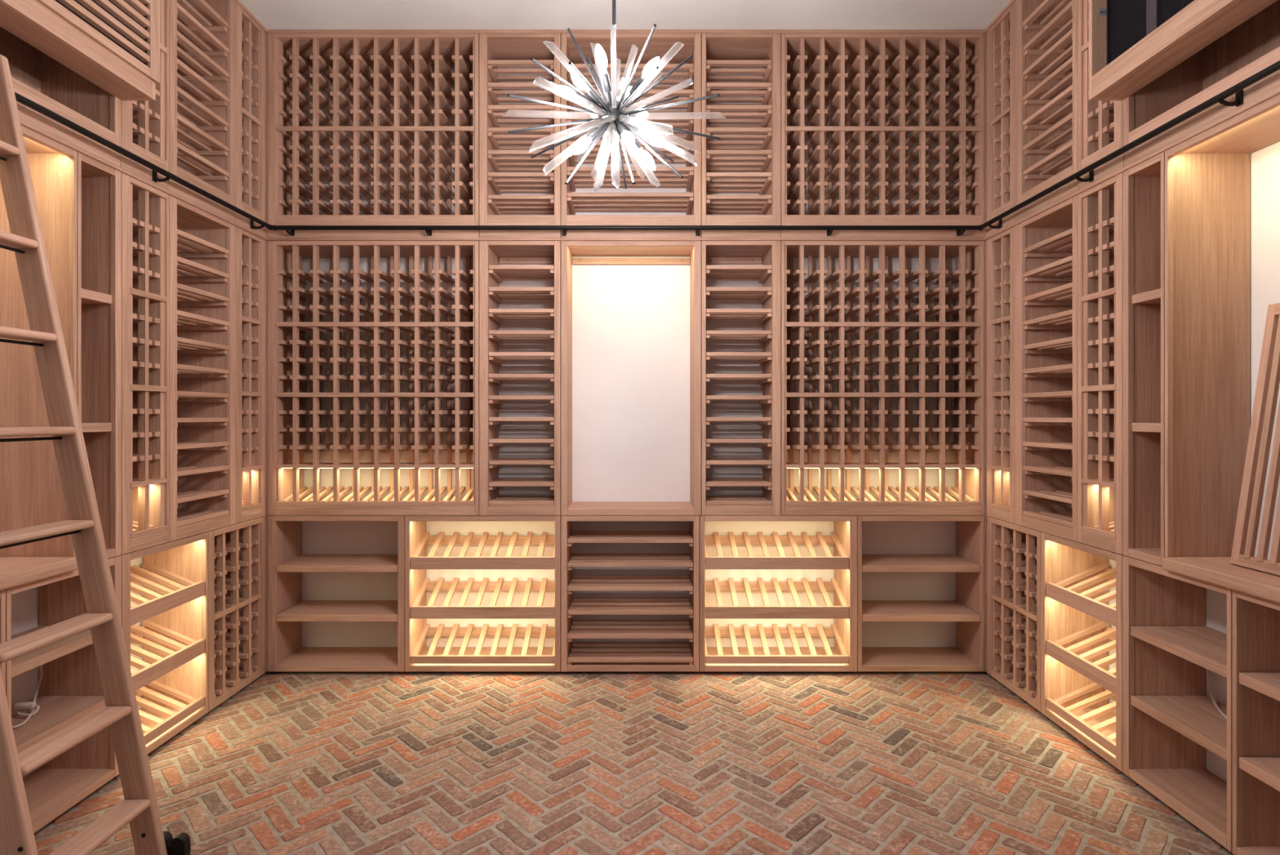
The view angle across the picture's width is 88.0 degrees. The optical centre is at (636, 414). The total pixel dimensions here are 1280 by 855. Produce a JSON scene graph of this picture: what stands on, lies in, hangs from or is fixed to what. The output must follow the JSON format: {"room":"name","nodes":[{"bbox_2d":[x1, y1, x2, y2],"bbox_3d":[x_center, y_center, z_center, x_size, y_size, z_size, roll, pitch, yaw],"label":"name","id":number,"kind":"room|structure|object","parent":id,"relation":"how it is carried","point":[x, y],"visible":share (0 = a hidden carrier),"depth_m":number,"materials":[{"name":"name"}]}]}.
{"room":"wine cellar","nodes":[
{"label":"wine cellar","id":0,"kind":"room"},
{"bbox_2d":[11,556,142,777],"bbox_3d":[-2.151,-0.304,1.350,0.100,3.184,4.400,0,0,0],"label":"wall","id":1,"kind":"structure","parent":0,"point":[24,604],"depth_m":2.28,"materials":[{"name":"paint"}]},
{"bbox_2d":[0,125,76,556],"bbox_3d":[-1.961,-0.184,1.911,0.270,1.360,0.508,0,0,0],"label":"display niche","id":2,"kind":"object","parent":1,"relation":"attached to","point":[31,492],"visible":0.6,"depth_m":2.15,"materials":[{"name":"brown wood"}]},
{"bbox_2d":[16,101,267,240],"bbox_3d":[-1.834,-0.895,2.384,0.032,0.069,1.783,0,0,0],"label":"trim","id":3,"kind":"structure","parent":2,"relation":"attached to","point":[29,118],"depth_m":2.36,"materials":[{"name":"brown wood"}]},
{"bbox_2d":[121,0,168,172],"bbox_3d":[-1.961,-1.415,2.473,0.270,0.971,0.238,0,0,0],"label":"wine rack","id":4,"kind":"object","parent":3,"relation":"on","point":[144,123],"visible":0.23,"depth_m":2.56,"materials":[{"name":"brown wood"}]},
{"bbox_2d":[168,0,235,206],"bbox_3d":[-1.961,-1.415,2.808,0.270,0.971,0.427,0,0,0],"label":"rack","id":5,"kind":"object","parent":3,"relation":"on","point":[202,33],"visible":0.62,"depth_m":2.94,"materials":[{"name":"brown wood"}]},
{"bbox_2d":[235,1,265,222],"bbox_3d":[-1.961,-1.415,3.143,0.270,0.971,0.237,0,0,0],"label":"wine rack","id":6,"kind":"object","parent":3,"relation":"on","point":[250,36],"visible":0.43,"depth_m":3.16,"materials":[{"name":"brown wood"}]},
{"bbox_2d":[0,26,121,146],"bbox_3d":[-1.961,-1.415,1.922,0.270,0.971,0.857,0,0,0],"label":"upper cabinet","id":7,"kind":"object","parent":1,"relation":"attached to","point":[37,77],"visible":0.43,"depth_m":2.32,"materials":[{"name":"brown wood"}]},
{"bbox_2d":[0,0,159,100],"bbox_3d":[-1.758,-1.446,1.921,0.134,0.664,0.866,0,0,0],"label":"wine rack","id":8,"kind":"object","parent":7,"relation":"attached to","point":[114,45],"visible":1,"depth_m":2.13,"materials":[{"name":"brown wood"}]},
{"bbox_2d":[14,92,272,230],"bbox_3d":[-1.796,-0.906,2.358,0.067,0.045,1.735,0,0,0],"label":"ladder rail","id":9,"kind":"object","parent":1,"relation":"attached to","point":[19,98],"visible":0.93,"depth_m":2.35,"materials":[{"name":"black metal"}]},
{"bbox_2d":[239,0,1011,31],"bbox_3d":[-0.050,-1.952,1.350,4.300,0.100,4.500,0,0,0],"label":"ceiling","id":10,"kind":"structure","parent":0,"point":[272,14],"depth_m":3.13,"materials":[{"name":"paint"}]},
{"bbox_2d":[235,0,266,32],"bbox_3d":[-1.823,-1.893,2.381,0.006,0.016,1.777,0,0,0],"label":"trim","id":11,"kind":"structure","parent":10,"relation":"attached to","point":[238,2],"depth_m":3.14,"materials":[{"name":"brown wood"}]},
{"bbox_2d":[502,0,725,191],"bbox_3d":[-0.053,-1.246,1.920,0.628,1.313,0.664,0,0,0],"label":"chandelier","id":12,"kind":"object","parent":10,"relation":"hanging from","point":[613,114],"visible":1,"depth_m":1.84,"materials":[{"name":"white glass"}]},
{"bbox_2d":[585,90,600,103],"bbox_3d":[-0.117,-0.880,1.826,0.021,0.021,0.054,0,-9,30],"label":"socket","id":13,"kind":"object","parent":12,"relation":"attached to","point":[594,100],"depth_m":1.82,"materials":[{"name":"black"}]},
{"bbox_2d":[586,127,601,142],"bbox_3d":[-0.118,-0.788,1.864,0.021,0.021,0.054,0,44,44],"label":"bulb","id":14,"kind":"object","parent":12,"relation":"attached to","point":[593,132],"depth_m":1.86,"materials":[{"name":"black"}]},
{"bbox_2d":[600,72,611,92],"bbox_3d":[-0.083,-0.918,1.827,0.021,0.021,0.054,0,-30,11],"label":"socket","id":15,"kind":"object","parent":12,"relation":"attached to","point":[605,77],"depth_m":1.82,"materials":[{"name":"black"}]},
{"bbox_2d":[617,123,627,136],"bbox_3d":[-0.037,-0.792,1.842,0.021,0.021,0.054,0,41,-19],"label":"bulb","id":16,"kind":"object","parent":12,"relation":"attached to","point":[622,129],"depth_m":1.84,"materials":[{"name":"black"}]},
{"bbox_2d":[628,76,644,93],"bbox_3d":[0.002,-0.951,1.920,0.021,0.054,0.021,37,0,0],"label":"socket","id":17,"kind":"object","parent":12,"relation":"attached to","point":[641,79],"depth_m":1.91,"materials":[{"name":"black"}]},
{"bbox_2d":[633,136,641,148],"bbox_3d":[-0.005,-0.776,1.893,0.021,0.054,0.021,-39,-15,19],"label":"bulb","id":18,"kind":"object","parent":12,"relation":"attached to","point":[636,142],"depth_m":1.88,"materials":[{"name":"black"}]},
{"bbox_2d":[267,29,984,33],"bbox_3d":[-0.050,-1.893,3.272,3.540,0.016,0.006,0,0,0],"label":"trim","id":19,"kind":"structure","parent":10,"relation":"attached to","point":[269,31],"depth_m":3.27,"materials":[{"name":"brown wood"}]},
{"bbox_2d":[984,0,1015,32],"bbox_3d":[1.723,-1.893,2.381,0.006,0.016,1.777,0,0,0],"label":"trim","id":20,"kind":"structure","parent":10,"relation":"attached to","point":[1011,2],"depth_m":3.14,"materials":[{"name":"brown wood"}]},
{"bbox_2d":[302,66,955,646],"bbox_3d":[-0.050,-0.304,3.600,4.300,3.184,0.100,0,0,0],"label":"wall","id":21,"kind":"structure","parent":0,"point":[631,322],"depth_m":3.55,"materials":[{"name":"paint"}]},
{"bbox_2d":[479,33,560,225],"bbox_3d":[-0.575,-1.415,3.410,0.400,0.971,0.270,0,0,0],"label":"rack","id":22,"kind":"object","parent":21,"relation":"attached to","point":[495,50],"visible":0.8,"depth_m":3.30,"materials":[{"name":"brown wood"}]},
{"bbox_2d":[560,33,701,225],"bbox_3d":[-0.025,-1.415,3.410,0.693,0.971,0.270,0,0,0],"label":"rack","id":23,"kind":"object","parent":21,"relation":"attached to","point":[660,44],"visible":0.56,"depth_m":3.31,"materials":[{"name":"brown wood"}]},
{"bbox_2d":[701,33,780,225],"bbox_3d":[0.520,-1.415,3.410,0.391,0.971,0.270,0,0,0],"label":"rack","id":24,"kind":"object","parent":21,"relation":"attached to","point":[717,50],"visible":0.97,"depth_m":3.31,"materials":[{"name":"brown wood"}]},
{"bbox_2d":[786,296,955,453],"bbox_3d":[1.223,-0.218,3.538,0.955,0.842,0.009,0,0,0],"label":"plastic sheet","id":25,"kind":"object","parent":21,"relation":"attached to","point":[913,403],"visible":0.34,"depth_m":3.54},
{"bbox_2d":[33,671,1234,854],"bbox_3d":[-0.050,1.385,1.350,4.300,0.205,4.500,0,0,0],"label":"floor","id":26,"kind":"structure","parent":0,"point":[561,762],"depth_m":2.37,"materials":[{"name":"brick"}]},
{"bbox_2d":[0,589,5,691],"bbox_3d":[-1.961,0.890,1.706,0.270,0.783,0.426,0,0,0],"label":"base cabinet","id":27,"kind":"object","parent":26,"relation":"on","point":[2,593],"visible":0.14,"depth_m":1.91,"materials":[{"name":"brown wood"}]},
{"bbox_2d":[0,556,78,590],"bbox_3d":[-1.950,0.480,1.911,0.291,0.040,0.475,0,0,0],"label":"countertop","id":28,"kind":"structure","parent":27,"relation":"on","point":[14,571],"depth_m":2.03,"materials":[{"name":"brown wood"}]},
{"bbox_2d":[76,151,121,558],"bbox_3d":[-1.961,-0.182,2.259,0.270,1.358,0.183,0,0,0],"label":"shelving unit","id":29,"kind":"object","parent":28,"relation":"on","point":[99,185],"visible":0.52,"depth_m":2.33,"materials":[{"name":"brown wood"}]},
{"bbox_2d":[5,555,121,832],"bbox_3d":[-1.961,0.890,2.136,0.270,0.783,0.428,0,0,0],"label":"base cabinet","id":30,"kind":"object","parent":26,"relation":"on","point":[70,688],"visible":0.52,"depth_m":2.27,"materials":[{"name":"brown wood"}]},
{"bbox_2d":[12,664,42,728],"bbox_3d":[-1.996,0.878,2.175,0.068,0.203,0.244,0,0,-19],"label":"power cord","id":31,"kind":"object","parent":30,"relation":"on","point":[24,706],"visible":0.84,"depth_m":2.16,"materials":[{"name":"beige plastic"}]},
{"bbox_2d":[11,626,93,677],"bbox_3d":[-1.964,0.755,2.130,0.263,0.032,0.383,0,0,0],"label":"shelf","id":32,"kind":"object","parent":30,"relation":"attached to","point":[28,661],"depth_m":2.10,"materials":[{"name":"brown wood"}]},
{"bbox_2d":[11,695,106,752],"bbox_3d":[-1.964,0.998,2.130,0.263,0.032,0.383,0,0,0],"label":"shelf","id":33,"kind":"object","parent":30,"relation":"attached to","point":[55,713],"depth_m":2.16,"materials":[{"name":"brown wood"}]},
{"bbox_2d":[0,54,191,854],"bbox_3d":[-1.504,0.156,1.613,0.558,2.244,0.462,0,0,0],"label":"library ladder","id":34,"kind":"object","parent":26,"relation":"on","point":[139,807],"visible":1,"depth_m":1.77,"materials":[{"name":"brown wood"}]},
{"bbox_2d":[118,532,208,753],"bbox_3d":[-1.961,0.890,2.590,0.270,0.783,0.473,0,0,0],"label":"display cabinet","id":35,"kind":"object","parent":26,"relation":"on","point":[171,679],"visible":0.52,"depth_m":2.74,"materials":[{"name":"brown wood"}]},
{"bbox_2d":[121,173,168,554],"bbox_3d":[-1.961,-0.182,2.473,0.270,1.358,0.238,0,0,0],"label":"wine rack","id":36,"kind":"object","parent":35,"relation":"on","point":[144,207],"visible":0.54,"depth_m":2.50,"materials":[{"name":"brown wood"}]},
{"bbox_2d":[132,478,153,482],"bbox_3d":[-1.919,0.253,2.486,0.114,0.014,0.184,0,0,0],"label":"display shelf","id":37,"kind":"object","parent":36,"relation":"attached to","point":[134,480],"depth_m":2.48,"materials":[{"name":"brown wood"}]},
{"bbox_2d":[168,195,235,541],"bbox_3d":[-1.961,-0.182,2.808,0.270,1.358,0.427,0,0,0],"label":"rack","id":38,"kind":"object","parent":35,"relation":"on","point":[202,245],"visible":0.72,"depth_m":2.96,"materials":[{"name":"brown wood"}]},
{"bbox_2d":[205,515,265,711],"bbox_3d":[-1.961,0.890,3.046,0.270,0.783,0.432,0,0,0],"label":"wine rack","id":39,"kind":"object","parent":26,"relation":"on","point":[237,551],"visible":0.58,"depth_m":3.06,"materials":[{"name":"brown wood"}]},
{"bbox_2d":[235,226,265,523],"bbox_3d":[-1.961,-0.182,3.143,0.270,1.358,0.237,0,0,0],"label":"wine rack","id":40,"kind":"object","parent":39,"relation":"on","point":[250,248],"visible":0.48,"depth_m":3.16,"materials":[{"name":"brown wood"}]},
{"bbox_2d":[265,31,268,671],"bbox_3d":[-1.832,-0.315,3.281,0.012,3.168,0.012,0,0,0],"label":"trim","id":41,"kind":"structure","parent":26,"relation":"on","point":[266,33],"depth_m":3.27,"materials":[{"name":"brown wood"}]},
{"bbox_2d":[267,515,406,671],"bbox_3d":[-1.485,0.890,3.410,0.677,0.783,0.270,0,0,0],"label":"shelving unit","id":42,"kind":"object","parent":26,"relation":"on","point":[286,610],"visible":0.89,"depth_m":3.31,"materials":[{"name":"brown wood"}]},
{"bbox_2d":[275,600,397,621],"bbox_3d":[-1.483,1.007,3.413,0.602,0.032,0.263,0,0,0],"label":"shelf","id":43,"kind":"object","parent":42,"relation":"attached to","point":[297,610],"depth_m":3.35,"materials":[{"name":"brown wood"}]},
{"bbox_2d":[275,554,397,572],"bbox_3d":[-1.483,0.762,3.413,0.602,0.032,0.263,0,0,0],"label":"shelf","id":44,"kind":"object","parent":42,"relation":"attached to","point":[293,562],"depth_m":3.32,"materials":[{"name":"brown wood"}]},
{"bbox_2d":[267,240,479,515],"bbox_3d":[-1.301,-0.182,3.410,1.045,1.358,0.270,0,0,0],"label":"wine rack","id":45,"kind":"object","parent":42,"relation":"on","point":[286,277],"visible":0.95,"depth_m":3.29,"materials":[{"name":"brown wood"}]},
{"bbox_2d":[280,462,473,464],"bbox_3d":[-1.291,0.253,3.368,0.985,0.014,0.114,0,0,0],"label":"display shelf","id":46,"kind":"object","parent":45,"relation":"attached to","point":[282,463],"depth_m":3.37,"materials":[{"name":"brown wood"}]},
{"bbox_2d":[267,228,984,241],"bbox_3d":[-0.050,-0.895,3.283,3.549,0.069,0.032,0,0,0],"label":"trim","id":47,"kind":"structure","parent":45,"relation":"attached to","point":[273,235],"depth_m":3.28,"materials":[{"name":"brown wood"}]},
{"bbox_2d":[267,33,479,225],"bbox_3d":[-1.301,-1.415,3.410,1.045,0.971,0.270,0,0,0],"label":"wine rack","id":48,"kind":"object","parent":47,"relation":"on","point":[290,55],"visible":0.91,"depth_m":3.31,"materials":[{"name":"brown wood"}]},
{"bbox_2d":[272,225,979,235],"bbox_3d":[-0.042,-0.906,3.245,3.456,0.045,0.067,0,0,0],"label":"ladder rail","id":49,"kind":"object","parent":47,"relation":"attached to","point":[428,228],"visible":0.99,"depth_m":3.22,"materials":[{"name":"black metal"}]},
{"bbox_2d":[780,33,984,225],"bbox_3d":[1.221,-1.415,3.410,1.006,0.971,0.270,0,0,0],"label":"wine rack","id":50,"kind":"object","parent":47,"relation":"on","point":[963,54],"visible":0.94,"depth_m":3.31,"materials":[{"name":"brown wood"}]},
{"bbox_2d":[404,515,561,671],"bbox_3d":[-0.759,0.890,3.410,0.769,0.783,0.270,0,0,0],"label":"display cabinet","id":51,"kind":"object","parent":26,"relation":"on","point":[419,657],"visible":0.99,"depth_m":3.29,"materials":[{"name":"brown wood"}]},
{"bbox_2d":[479,240,560,515],"bbox_3d":[-0.575,-0.182,3.410,0.400,1.358,0.270,0,0,0],"label":"rack","id":52,"kind":"object","parent":51,"relation":"on","point":[491,273],"visible":1,"depth_m":3.28,"materials":[{"name":"brown wood"}]},
{"bbox_2d":[560,515,699,671],"bbox_3d":[-0.030,0.890,3.410,0.684,0.783,0.270,0,0,0],"label":"rack","id":53,"kind":"object","parent":26,"relation":"on","point":[575,656],"visible":1,"depth_m":3.32,"materials":[{"name":"brown wood"}]},
{"bbox_2d":[560,240,701,515],"bbox_3d":[-0.025,-0.183,3.410,0.693,1.358,0.270,0,0,0],"label":"cabinet","id":54,"kind":"object","parent":53,"relation":"on","point":[569,249],"visible":1,"depth_m":3.29,"materials":[{"name":"brown wood"}]},
{"bbox_2d":[698,514,857,671],"bbox_3d":[0.704,0.890,3.410,0.779,0.783,0.270,0,0,0],"label":"display cabinet","id":55,"kind":"object","parent":26,"relation":"on","point":[842,657],"visible":0.98,"depth_m":3.30,"materials":[{"name":"brown wood"}]},
{"bbox_2d":[701,240,780,515],"bbox_3d":[0.520,-0.182,3.410,0.391,1.358,0.270,0,0,0],"label":"rack","id":56,"kind":"object","parent":55,"relation":"on","point":[768,273],"visible":0.98,"depth_m":3.28,"materials":[{"name":"brown wood"}]},
{"bbox_2d":[780,240,984,515],"bbox_3d":[1.221,-0.182,3.410,1.006,1.358,0.270,0,0,0],"label":"wine rack","id":57,"kind":"object","parent":55,"relation":"on","point":[968,276],"visible":0.98,"depth_m":3.29,"materials":[{"name":"brown wood"}]},
{"bbox_2d":[786,462,976,464],"bbox_3d":[1.223,0.253,3.368,0.973,0.014,0.114,0,0,0],"label":"display shelf","id":58,"kind":"object","parent":57,"relation":"attached to","point":[788,463],"depth_m":3.37,"materials":[{"name":"brown wood"}]},
{"bbox_2d":[855,515,984,671],"bbox_3d":[1.410,0.890,3.410,0.628,0.783,0.270,0,0,0],"label":"base cabinet","id":59,"kind":"object","parent":26,"relation":"on","point":[967,611],"visible":0.84,"depth_m":3.32,"materials":[{"name":"brown wood"}]},
{"bbox_2d":[862,600,980,621],"bbox_3d":[1.413,1.007,3.413,0.587,0.032,0.263,0,0,0],"label":"shelf","id":60,"kind":"object","parent":59,"relation":"attached to","point":[872,610],"depth_m":3.35,"materials":[{"name":"brown wood"}]},
{"bbox_2d":[862,554,980,572],"bbox_3d":[1.413,0.762,3.413,0.587,0.032,0.263,0,0,0],"label":"shelf","id":61,"kind":"object","parent":59,"relation":"attached to","point":[870,562],"depth_m":3.32,"materials":[{"name":"brown wood"}]},
{"bbox_2d":[983,31,986,671],"bbox_3d":[1.732,-0.315,3.281,0.012,3.168,0.012,0,0,0],"label":"trim","id":62,"kind":"structure","parent":26,"relation":"on","point":[985,33],"depth_m":3.27,"materials":[{"name":"brown wood"}]},
{"bbox_2d":[986,515,1043,711],"bbox_3d":[1.861,0.890,3.046,0.270,0.783,0.432,0,0,0],"label":"wine rack","id":63,"kind":"object","parent":26,"relation":"on","point":[1013,550],"visible":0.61,"depth_m":3.11,"materials":[{"name":"brown wood"}]},
{"bbox_2d":[986,226,1014,523],"bbox_3d":[1.861,-0.182,3.143,0.270,1.358,0.237,0,0,0],"label":"wine rack","id":64,"kind":"object","parent":63,"relation":"on","point":[1000,247],"visible":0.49,"depth_m":3.16,"materials":[{"name":"brown wood"}]},
{"bbox_2d":[1014,195,1077,541],"bbox_3d":[1.861,-0.182,2.808,0.270,1.358,0.427,0,0,0],"label":"rack","id":65,"kind":"object","parent":63,"relation":"on","point":[1046,243],"visible":0.53,"depth_m":2.97,"materials":[{"name":"brown wood"}]},
{"bbox_2d":[1040,532,1125,771],"bbox_3d":[1.861,0.890,2.590,0.270,0.783,0.473,0,0,0],"label":"display cabinet","id":66,"kind":"object","parent":26,"relation":"on","point":[1077,683],"visible":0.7,"depth_m":2.72,"materials":[{"name":"brown wood"}]},
{"bbox_2d":[1077,173,1122,554],"bbox_3d":[1.861,-0.182,2.473,0.270,1.358,0.238,0,0,0],"label":"wine rack","id":67,"kind":"object","parent":66,"relation":"on","point":[1100,207],"visible":0.5,"depth_m":2.52,"materials":[{"name":"brown wood"}]},
{"bbox_2d":[1094,478,1114,482],"bbox_3d":[1.819,0.253,2.477,0.114,0.014,0.184,0,0,0],"label":"display shelf","id":68,"kind":"object","parent":67,"relation":"attached to","point":[1112,480],"depth_m":2.47,"materials":[{"name":"brown wood"}]},
{"bbox_2d":[1122,555,1231,851],"bbox_3d":[1.861,0.890,2.136,0.270,0.783,0.428,0,0,0],"label":"base cabinet","id":69,"kind":"object","parent":26,"relation":"on","point":[1169,721],"visible":0.69,"depth_m":2.32,"materials":[{"name":"brown wood"}]},
{"bbox_2d":[1130,695,1226,759],"bbox_3d":[1.863,0.998,2.130,0.263,0.032,0.383,0,0,0],"label":"shelf","id":70,"kind":"object","parent":69,"relation":"attached to","point":[1197,717],"depth_m":2.17,"materials":[{"name":"brown wood"}]},
{"bbox_2d":[1130,626,1226,677],"bbox_3d":[1.863,0.755,2.130,0.263,0.032,0.383,0,0,0],"label":"shelf","id":71,"kind":"object","parent":69,"relation":"attached to","point":[1205,646],"depth_m":2.17,"materials":[{"name":"brown wood"}]},
{"bbox_2d":[1206,668,1226,718],"bbox_3d":[1.920,0.878,2.147,0.040,0.203,0.300,0,0,15],"label":"power cord","id":72,"kind":"object","parent":69,"relation":"on","point":[1221,712],"visible":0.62,"depth_m":2.26,"materials":[{"name":"beige plastic"}]},
{"bbox_2d":[1231,589,1279,854],"bbox_3d":[1.861,0.890,1.706,0.270,0.783,0.426,0,0,0],"label":"base cabinet","id":73,"kind":"object","parent":26,"relation":"on","point":[1255,620],"visible":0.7,"depth_m":1.91,"materials":[{"name":"brown wood"}]},
{"bbox_2d":[1162,556,1279,603],"bbox_3d":[1.849,0.480,1.911,0.291,0.040,0.475,0,0,0],"label":"countertop","id":74,"kind":"structure","parent":73,"relation":"on","point":[1218,571],"depth_m":1.95,"materials":[{"name":"brown wood"}]},
{"bbox_2d":[1122,151,1164,565],"bbox_3d":[1.861,-0.182,2.259,0.270,1.358,0.183,0,0,0],"label":"shelving unit","id":75,"kind":"object","parent":74,"relation":"on","point":[1144,184],"visible":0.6,"depth_m":2.33,"materials":[{"name":"brown wood"}]},
{"bbox_2d":[1229,302,1279,575],"bbox_3d":[1.898,0.059,1.846,0.143,0.800,0.400,0,0,0],"label":"wooden rack","id":76,"kind":"object","parent":74,"relation":"on","point":[1268,383],"visible":1,"depth_m":1.99,"materials":[{"name":"brown wood"}]},
{"bbox_2d":[1239,756,1279,791],"bbox_3d":[1.863,0.998,1.712,0.263,0.032,0.383,0,0,0],"label":"shelf","id":77,"kind":"object","parent":73,"relation":"attached to","point":[1267,769],"depth_m":1.86,"materials":[{"name":"brown wood"}]},
{"bbox_2d":[1239,671,1279,701],"bbox_3d":[1.863,0.755,1.712,0.263,0.032,0.383,0,0,0],"label":"shelf","id":78,"kind":"object","parent":73,"relation":"attached to","point":[1268,683],"depth_m":1.85,"materials":[{"name":"brown wood"}]},
{"bbox_2d":[1108,141,1279,782],"bbox_3d":[2.051,-0.304,1.350,0.100,3.184,4.400,0,0,0],"label":"wall","id":79,"kind":"structure","parent":0,"point":[1264,162],"depth_m":2.13,"materials":[{"name":"paint"}]},
{"bbox_2d":[1014,0,1077,206],"bbox_3d":[1.861,-1.415,2.808,0.270,0.971,0.427,0,0,0],"label":"rack","id":80,"kind":"object","parent":79,"relation":"attached to","point":[1046,31],"visible":0.62,"depth_m":2.95,"materials":[{"name":"brown wood"}]},
{"bbox_2d":[978,60,1279,230],"bbox_3d":[1.696,-0.906,2.358,0.067,0.045,1.735,0,0,0],"label":"ladder rail","id":81,"kind":"object","parent":79,"relation":"attached to","point":[1237,89],"visible":1,"depth_m":2.13,"materials":[{"name":"black metal"}]},
{"bbox_2d":[1122,0,1279,146],"bbox_3d":[1.861,-1.415,1.922,0.270,0.971,0.857,0,0,0],"label":"upper cabinet","id":82,"kind":"object","parent":79,"relation":"attached to","point":[1253,46],"visible":0.49,"depth_m":2.24,"materials":[{"name":"brown wood"}]},
{"bbox_2d":[1088,0,1277,100],"bbox_3d":[1.665,-1.446,1.921,0.120,0.664,0.858,0,0,0],"label":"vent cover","id":83,"kind":"object","parent":82,"relation":"attached to","point":[1132,43],"visible":1,"depth_m":2.13,"materials":[{"name":"brown wood"}]},
{"bbox_2d":[1164,93,1279,557],"bbox_3d":[1.861,-0.184,1.911,0.270,1.360,0.508,0,0,0],"label":"display niche","id":84,"kind":"object","parent":79,"relation":"attached to","point":[1207,174],"visible":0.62,"depth_m":2.15,"materials":[{"name":"brown wood"}]},
{"bbox_2d":[983,69,1279,240],"bbox_3d":[1.734,-0.895,2.384,0.032,0.069,1.783,0,0,0],"label":"trim","id":85,"kind":"structure","parent":84,"relation":"attached to","point":[1268,87],"depth_m":2.22,"materials":[{"name":"brown wood"}]},
{"bbox_2d":[986,1,1014,221],"bbox_3d":[1.861,-1.415,3.143,0.270,0.971,0.237,0,0,0],"label":"wine rack","id":86,"kind":"object","parent":85,"relation":"on","point":[1001,35],"visible":0.37,"depth_m":3.16,"materials":[{"name":"brown wood"}]},
{"bbox_2d":[1077,0,1122,171],"bbox_3d":[1.861,-1.415,2.473,0.270,0.971,0.238,0,0,0],"label":"wine rack","id":87,"kind":"object","parent":85,"relation":"on","point":[1100,122],"visible":0.2,"depth_m":2.55,"materials":[{"name":"brown wood"}]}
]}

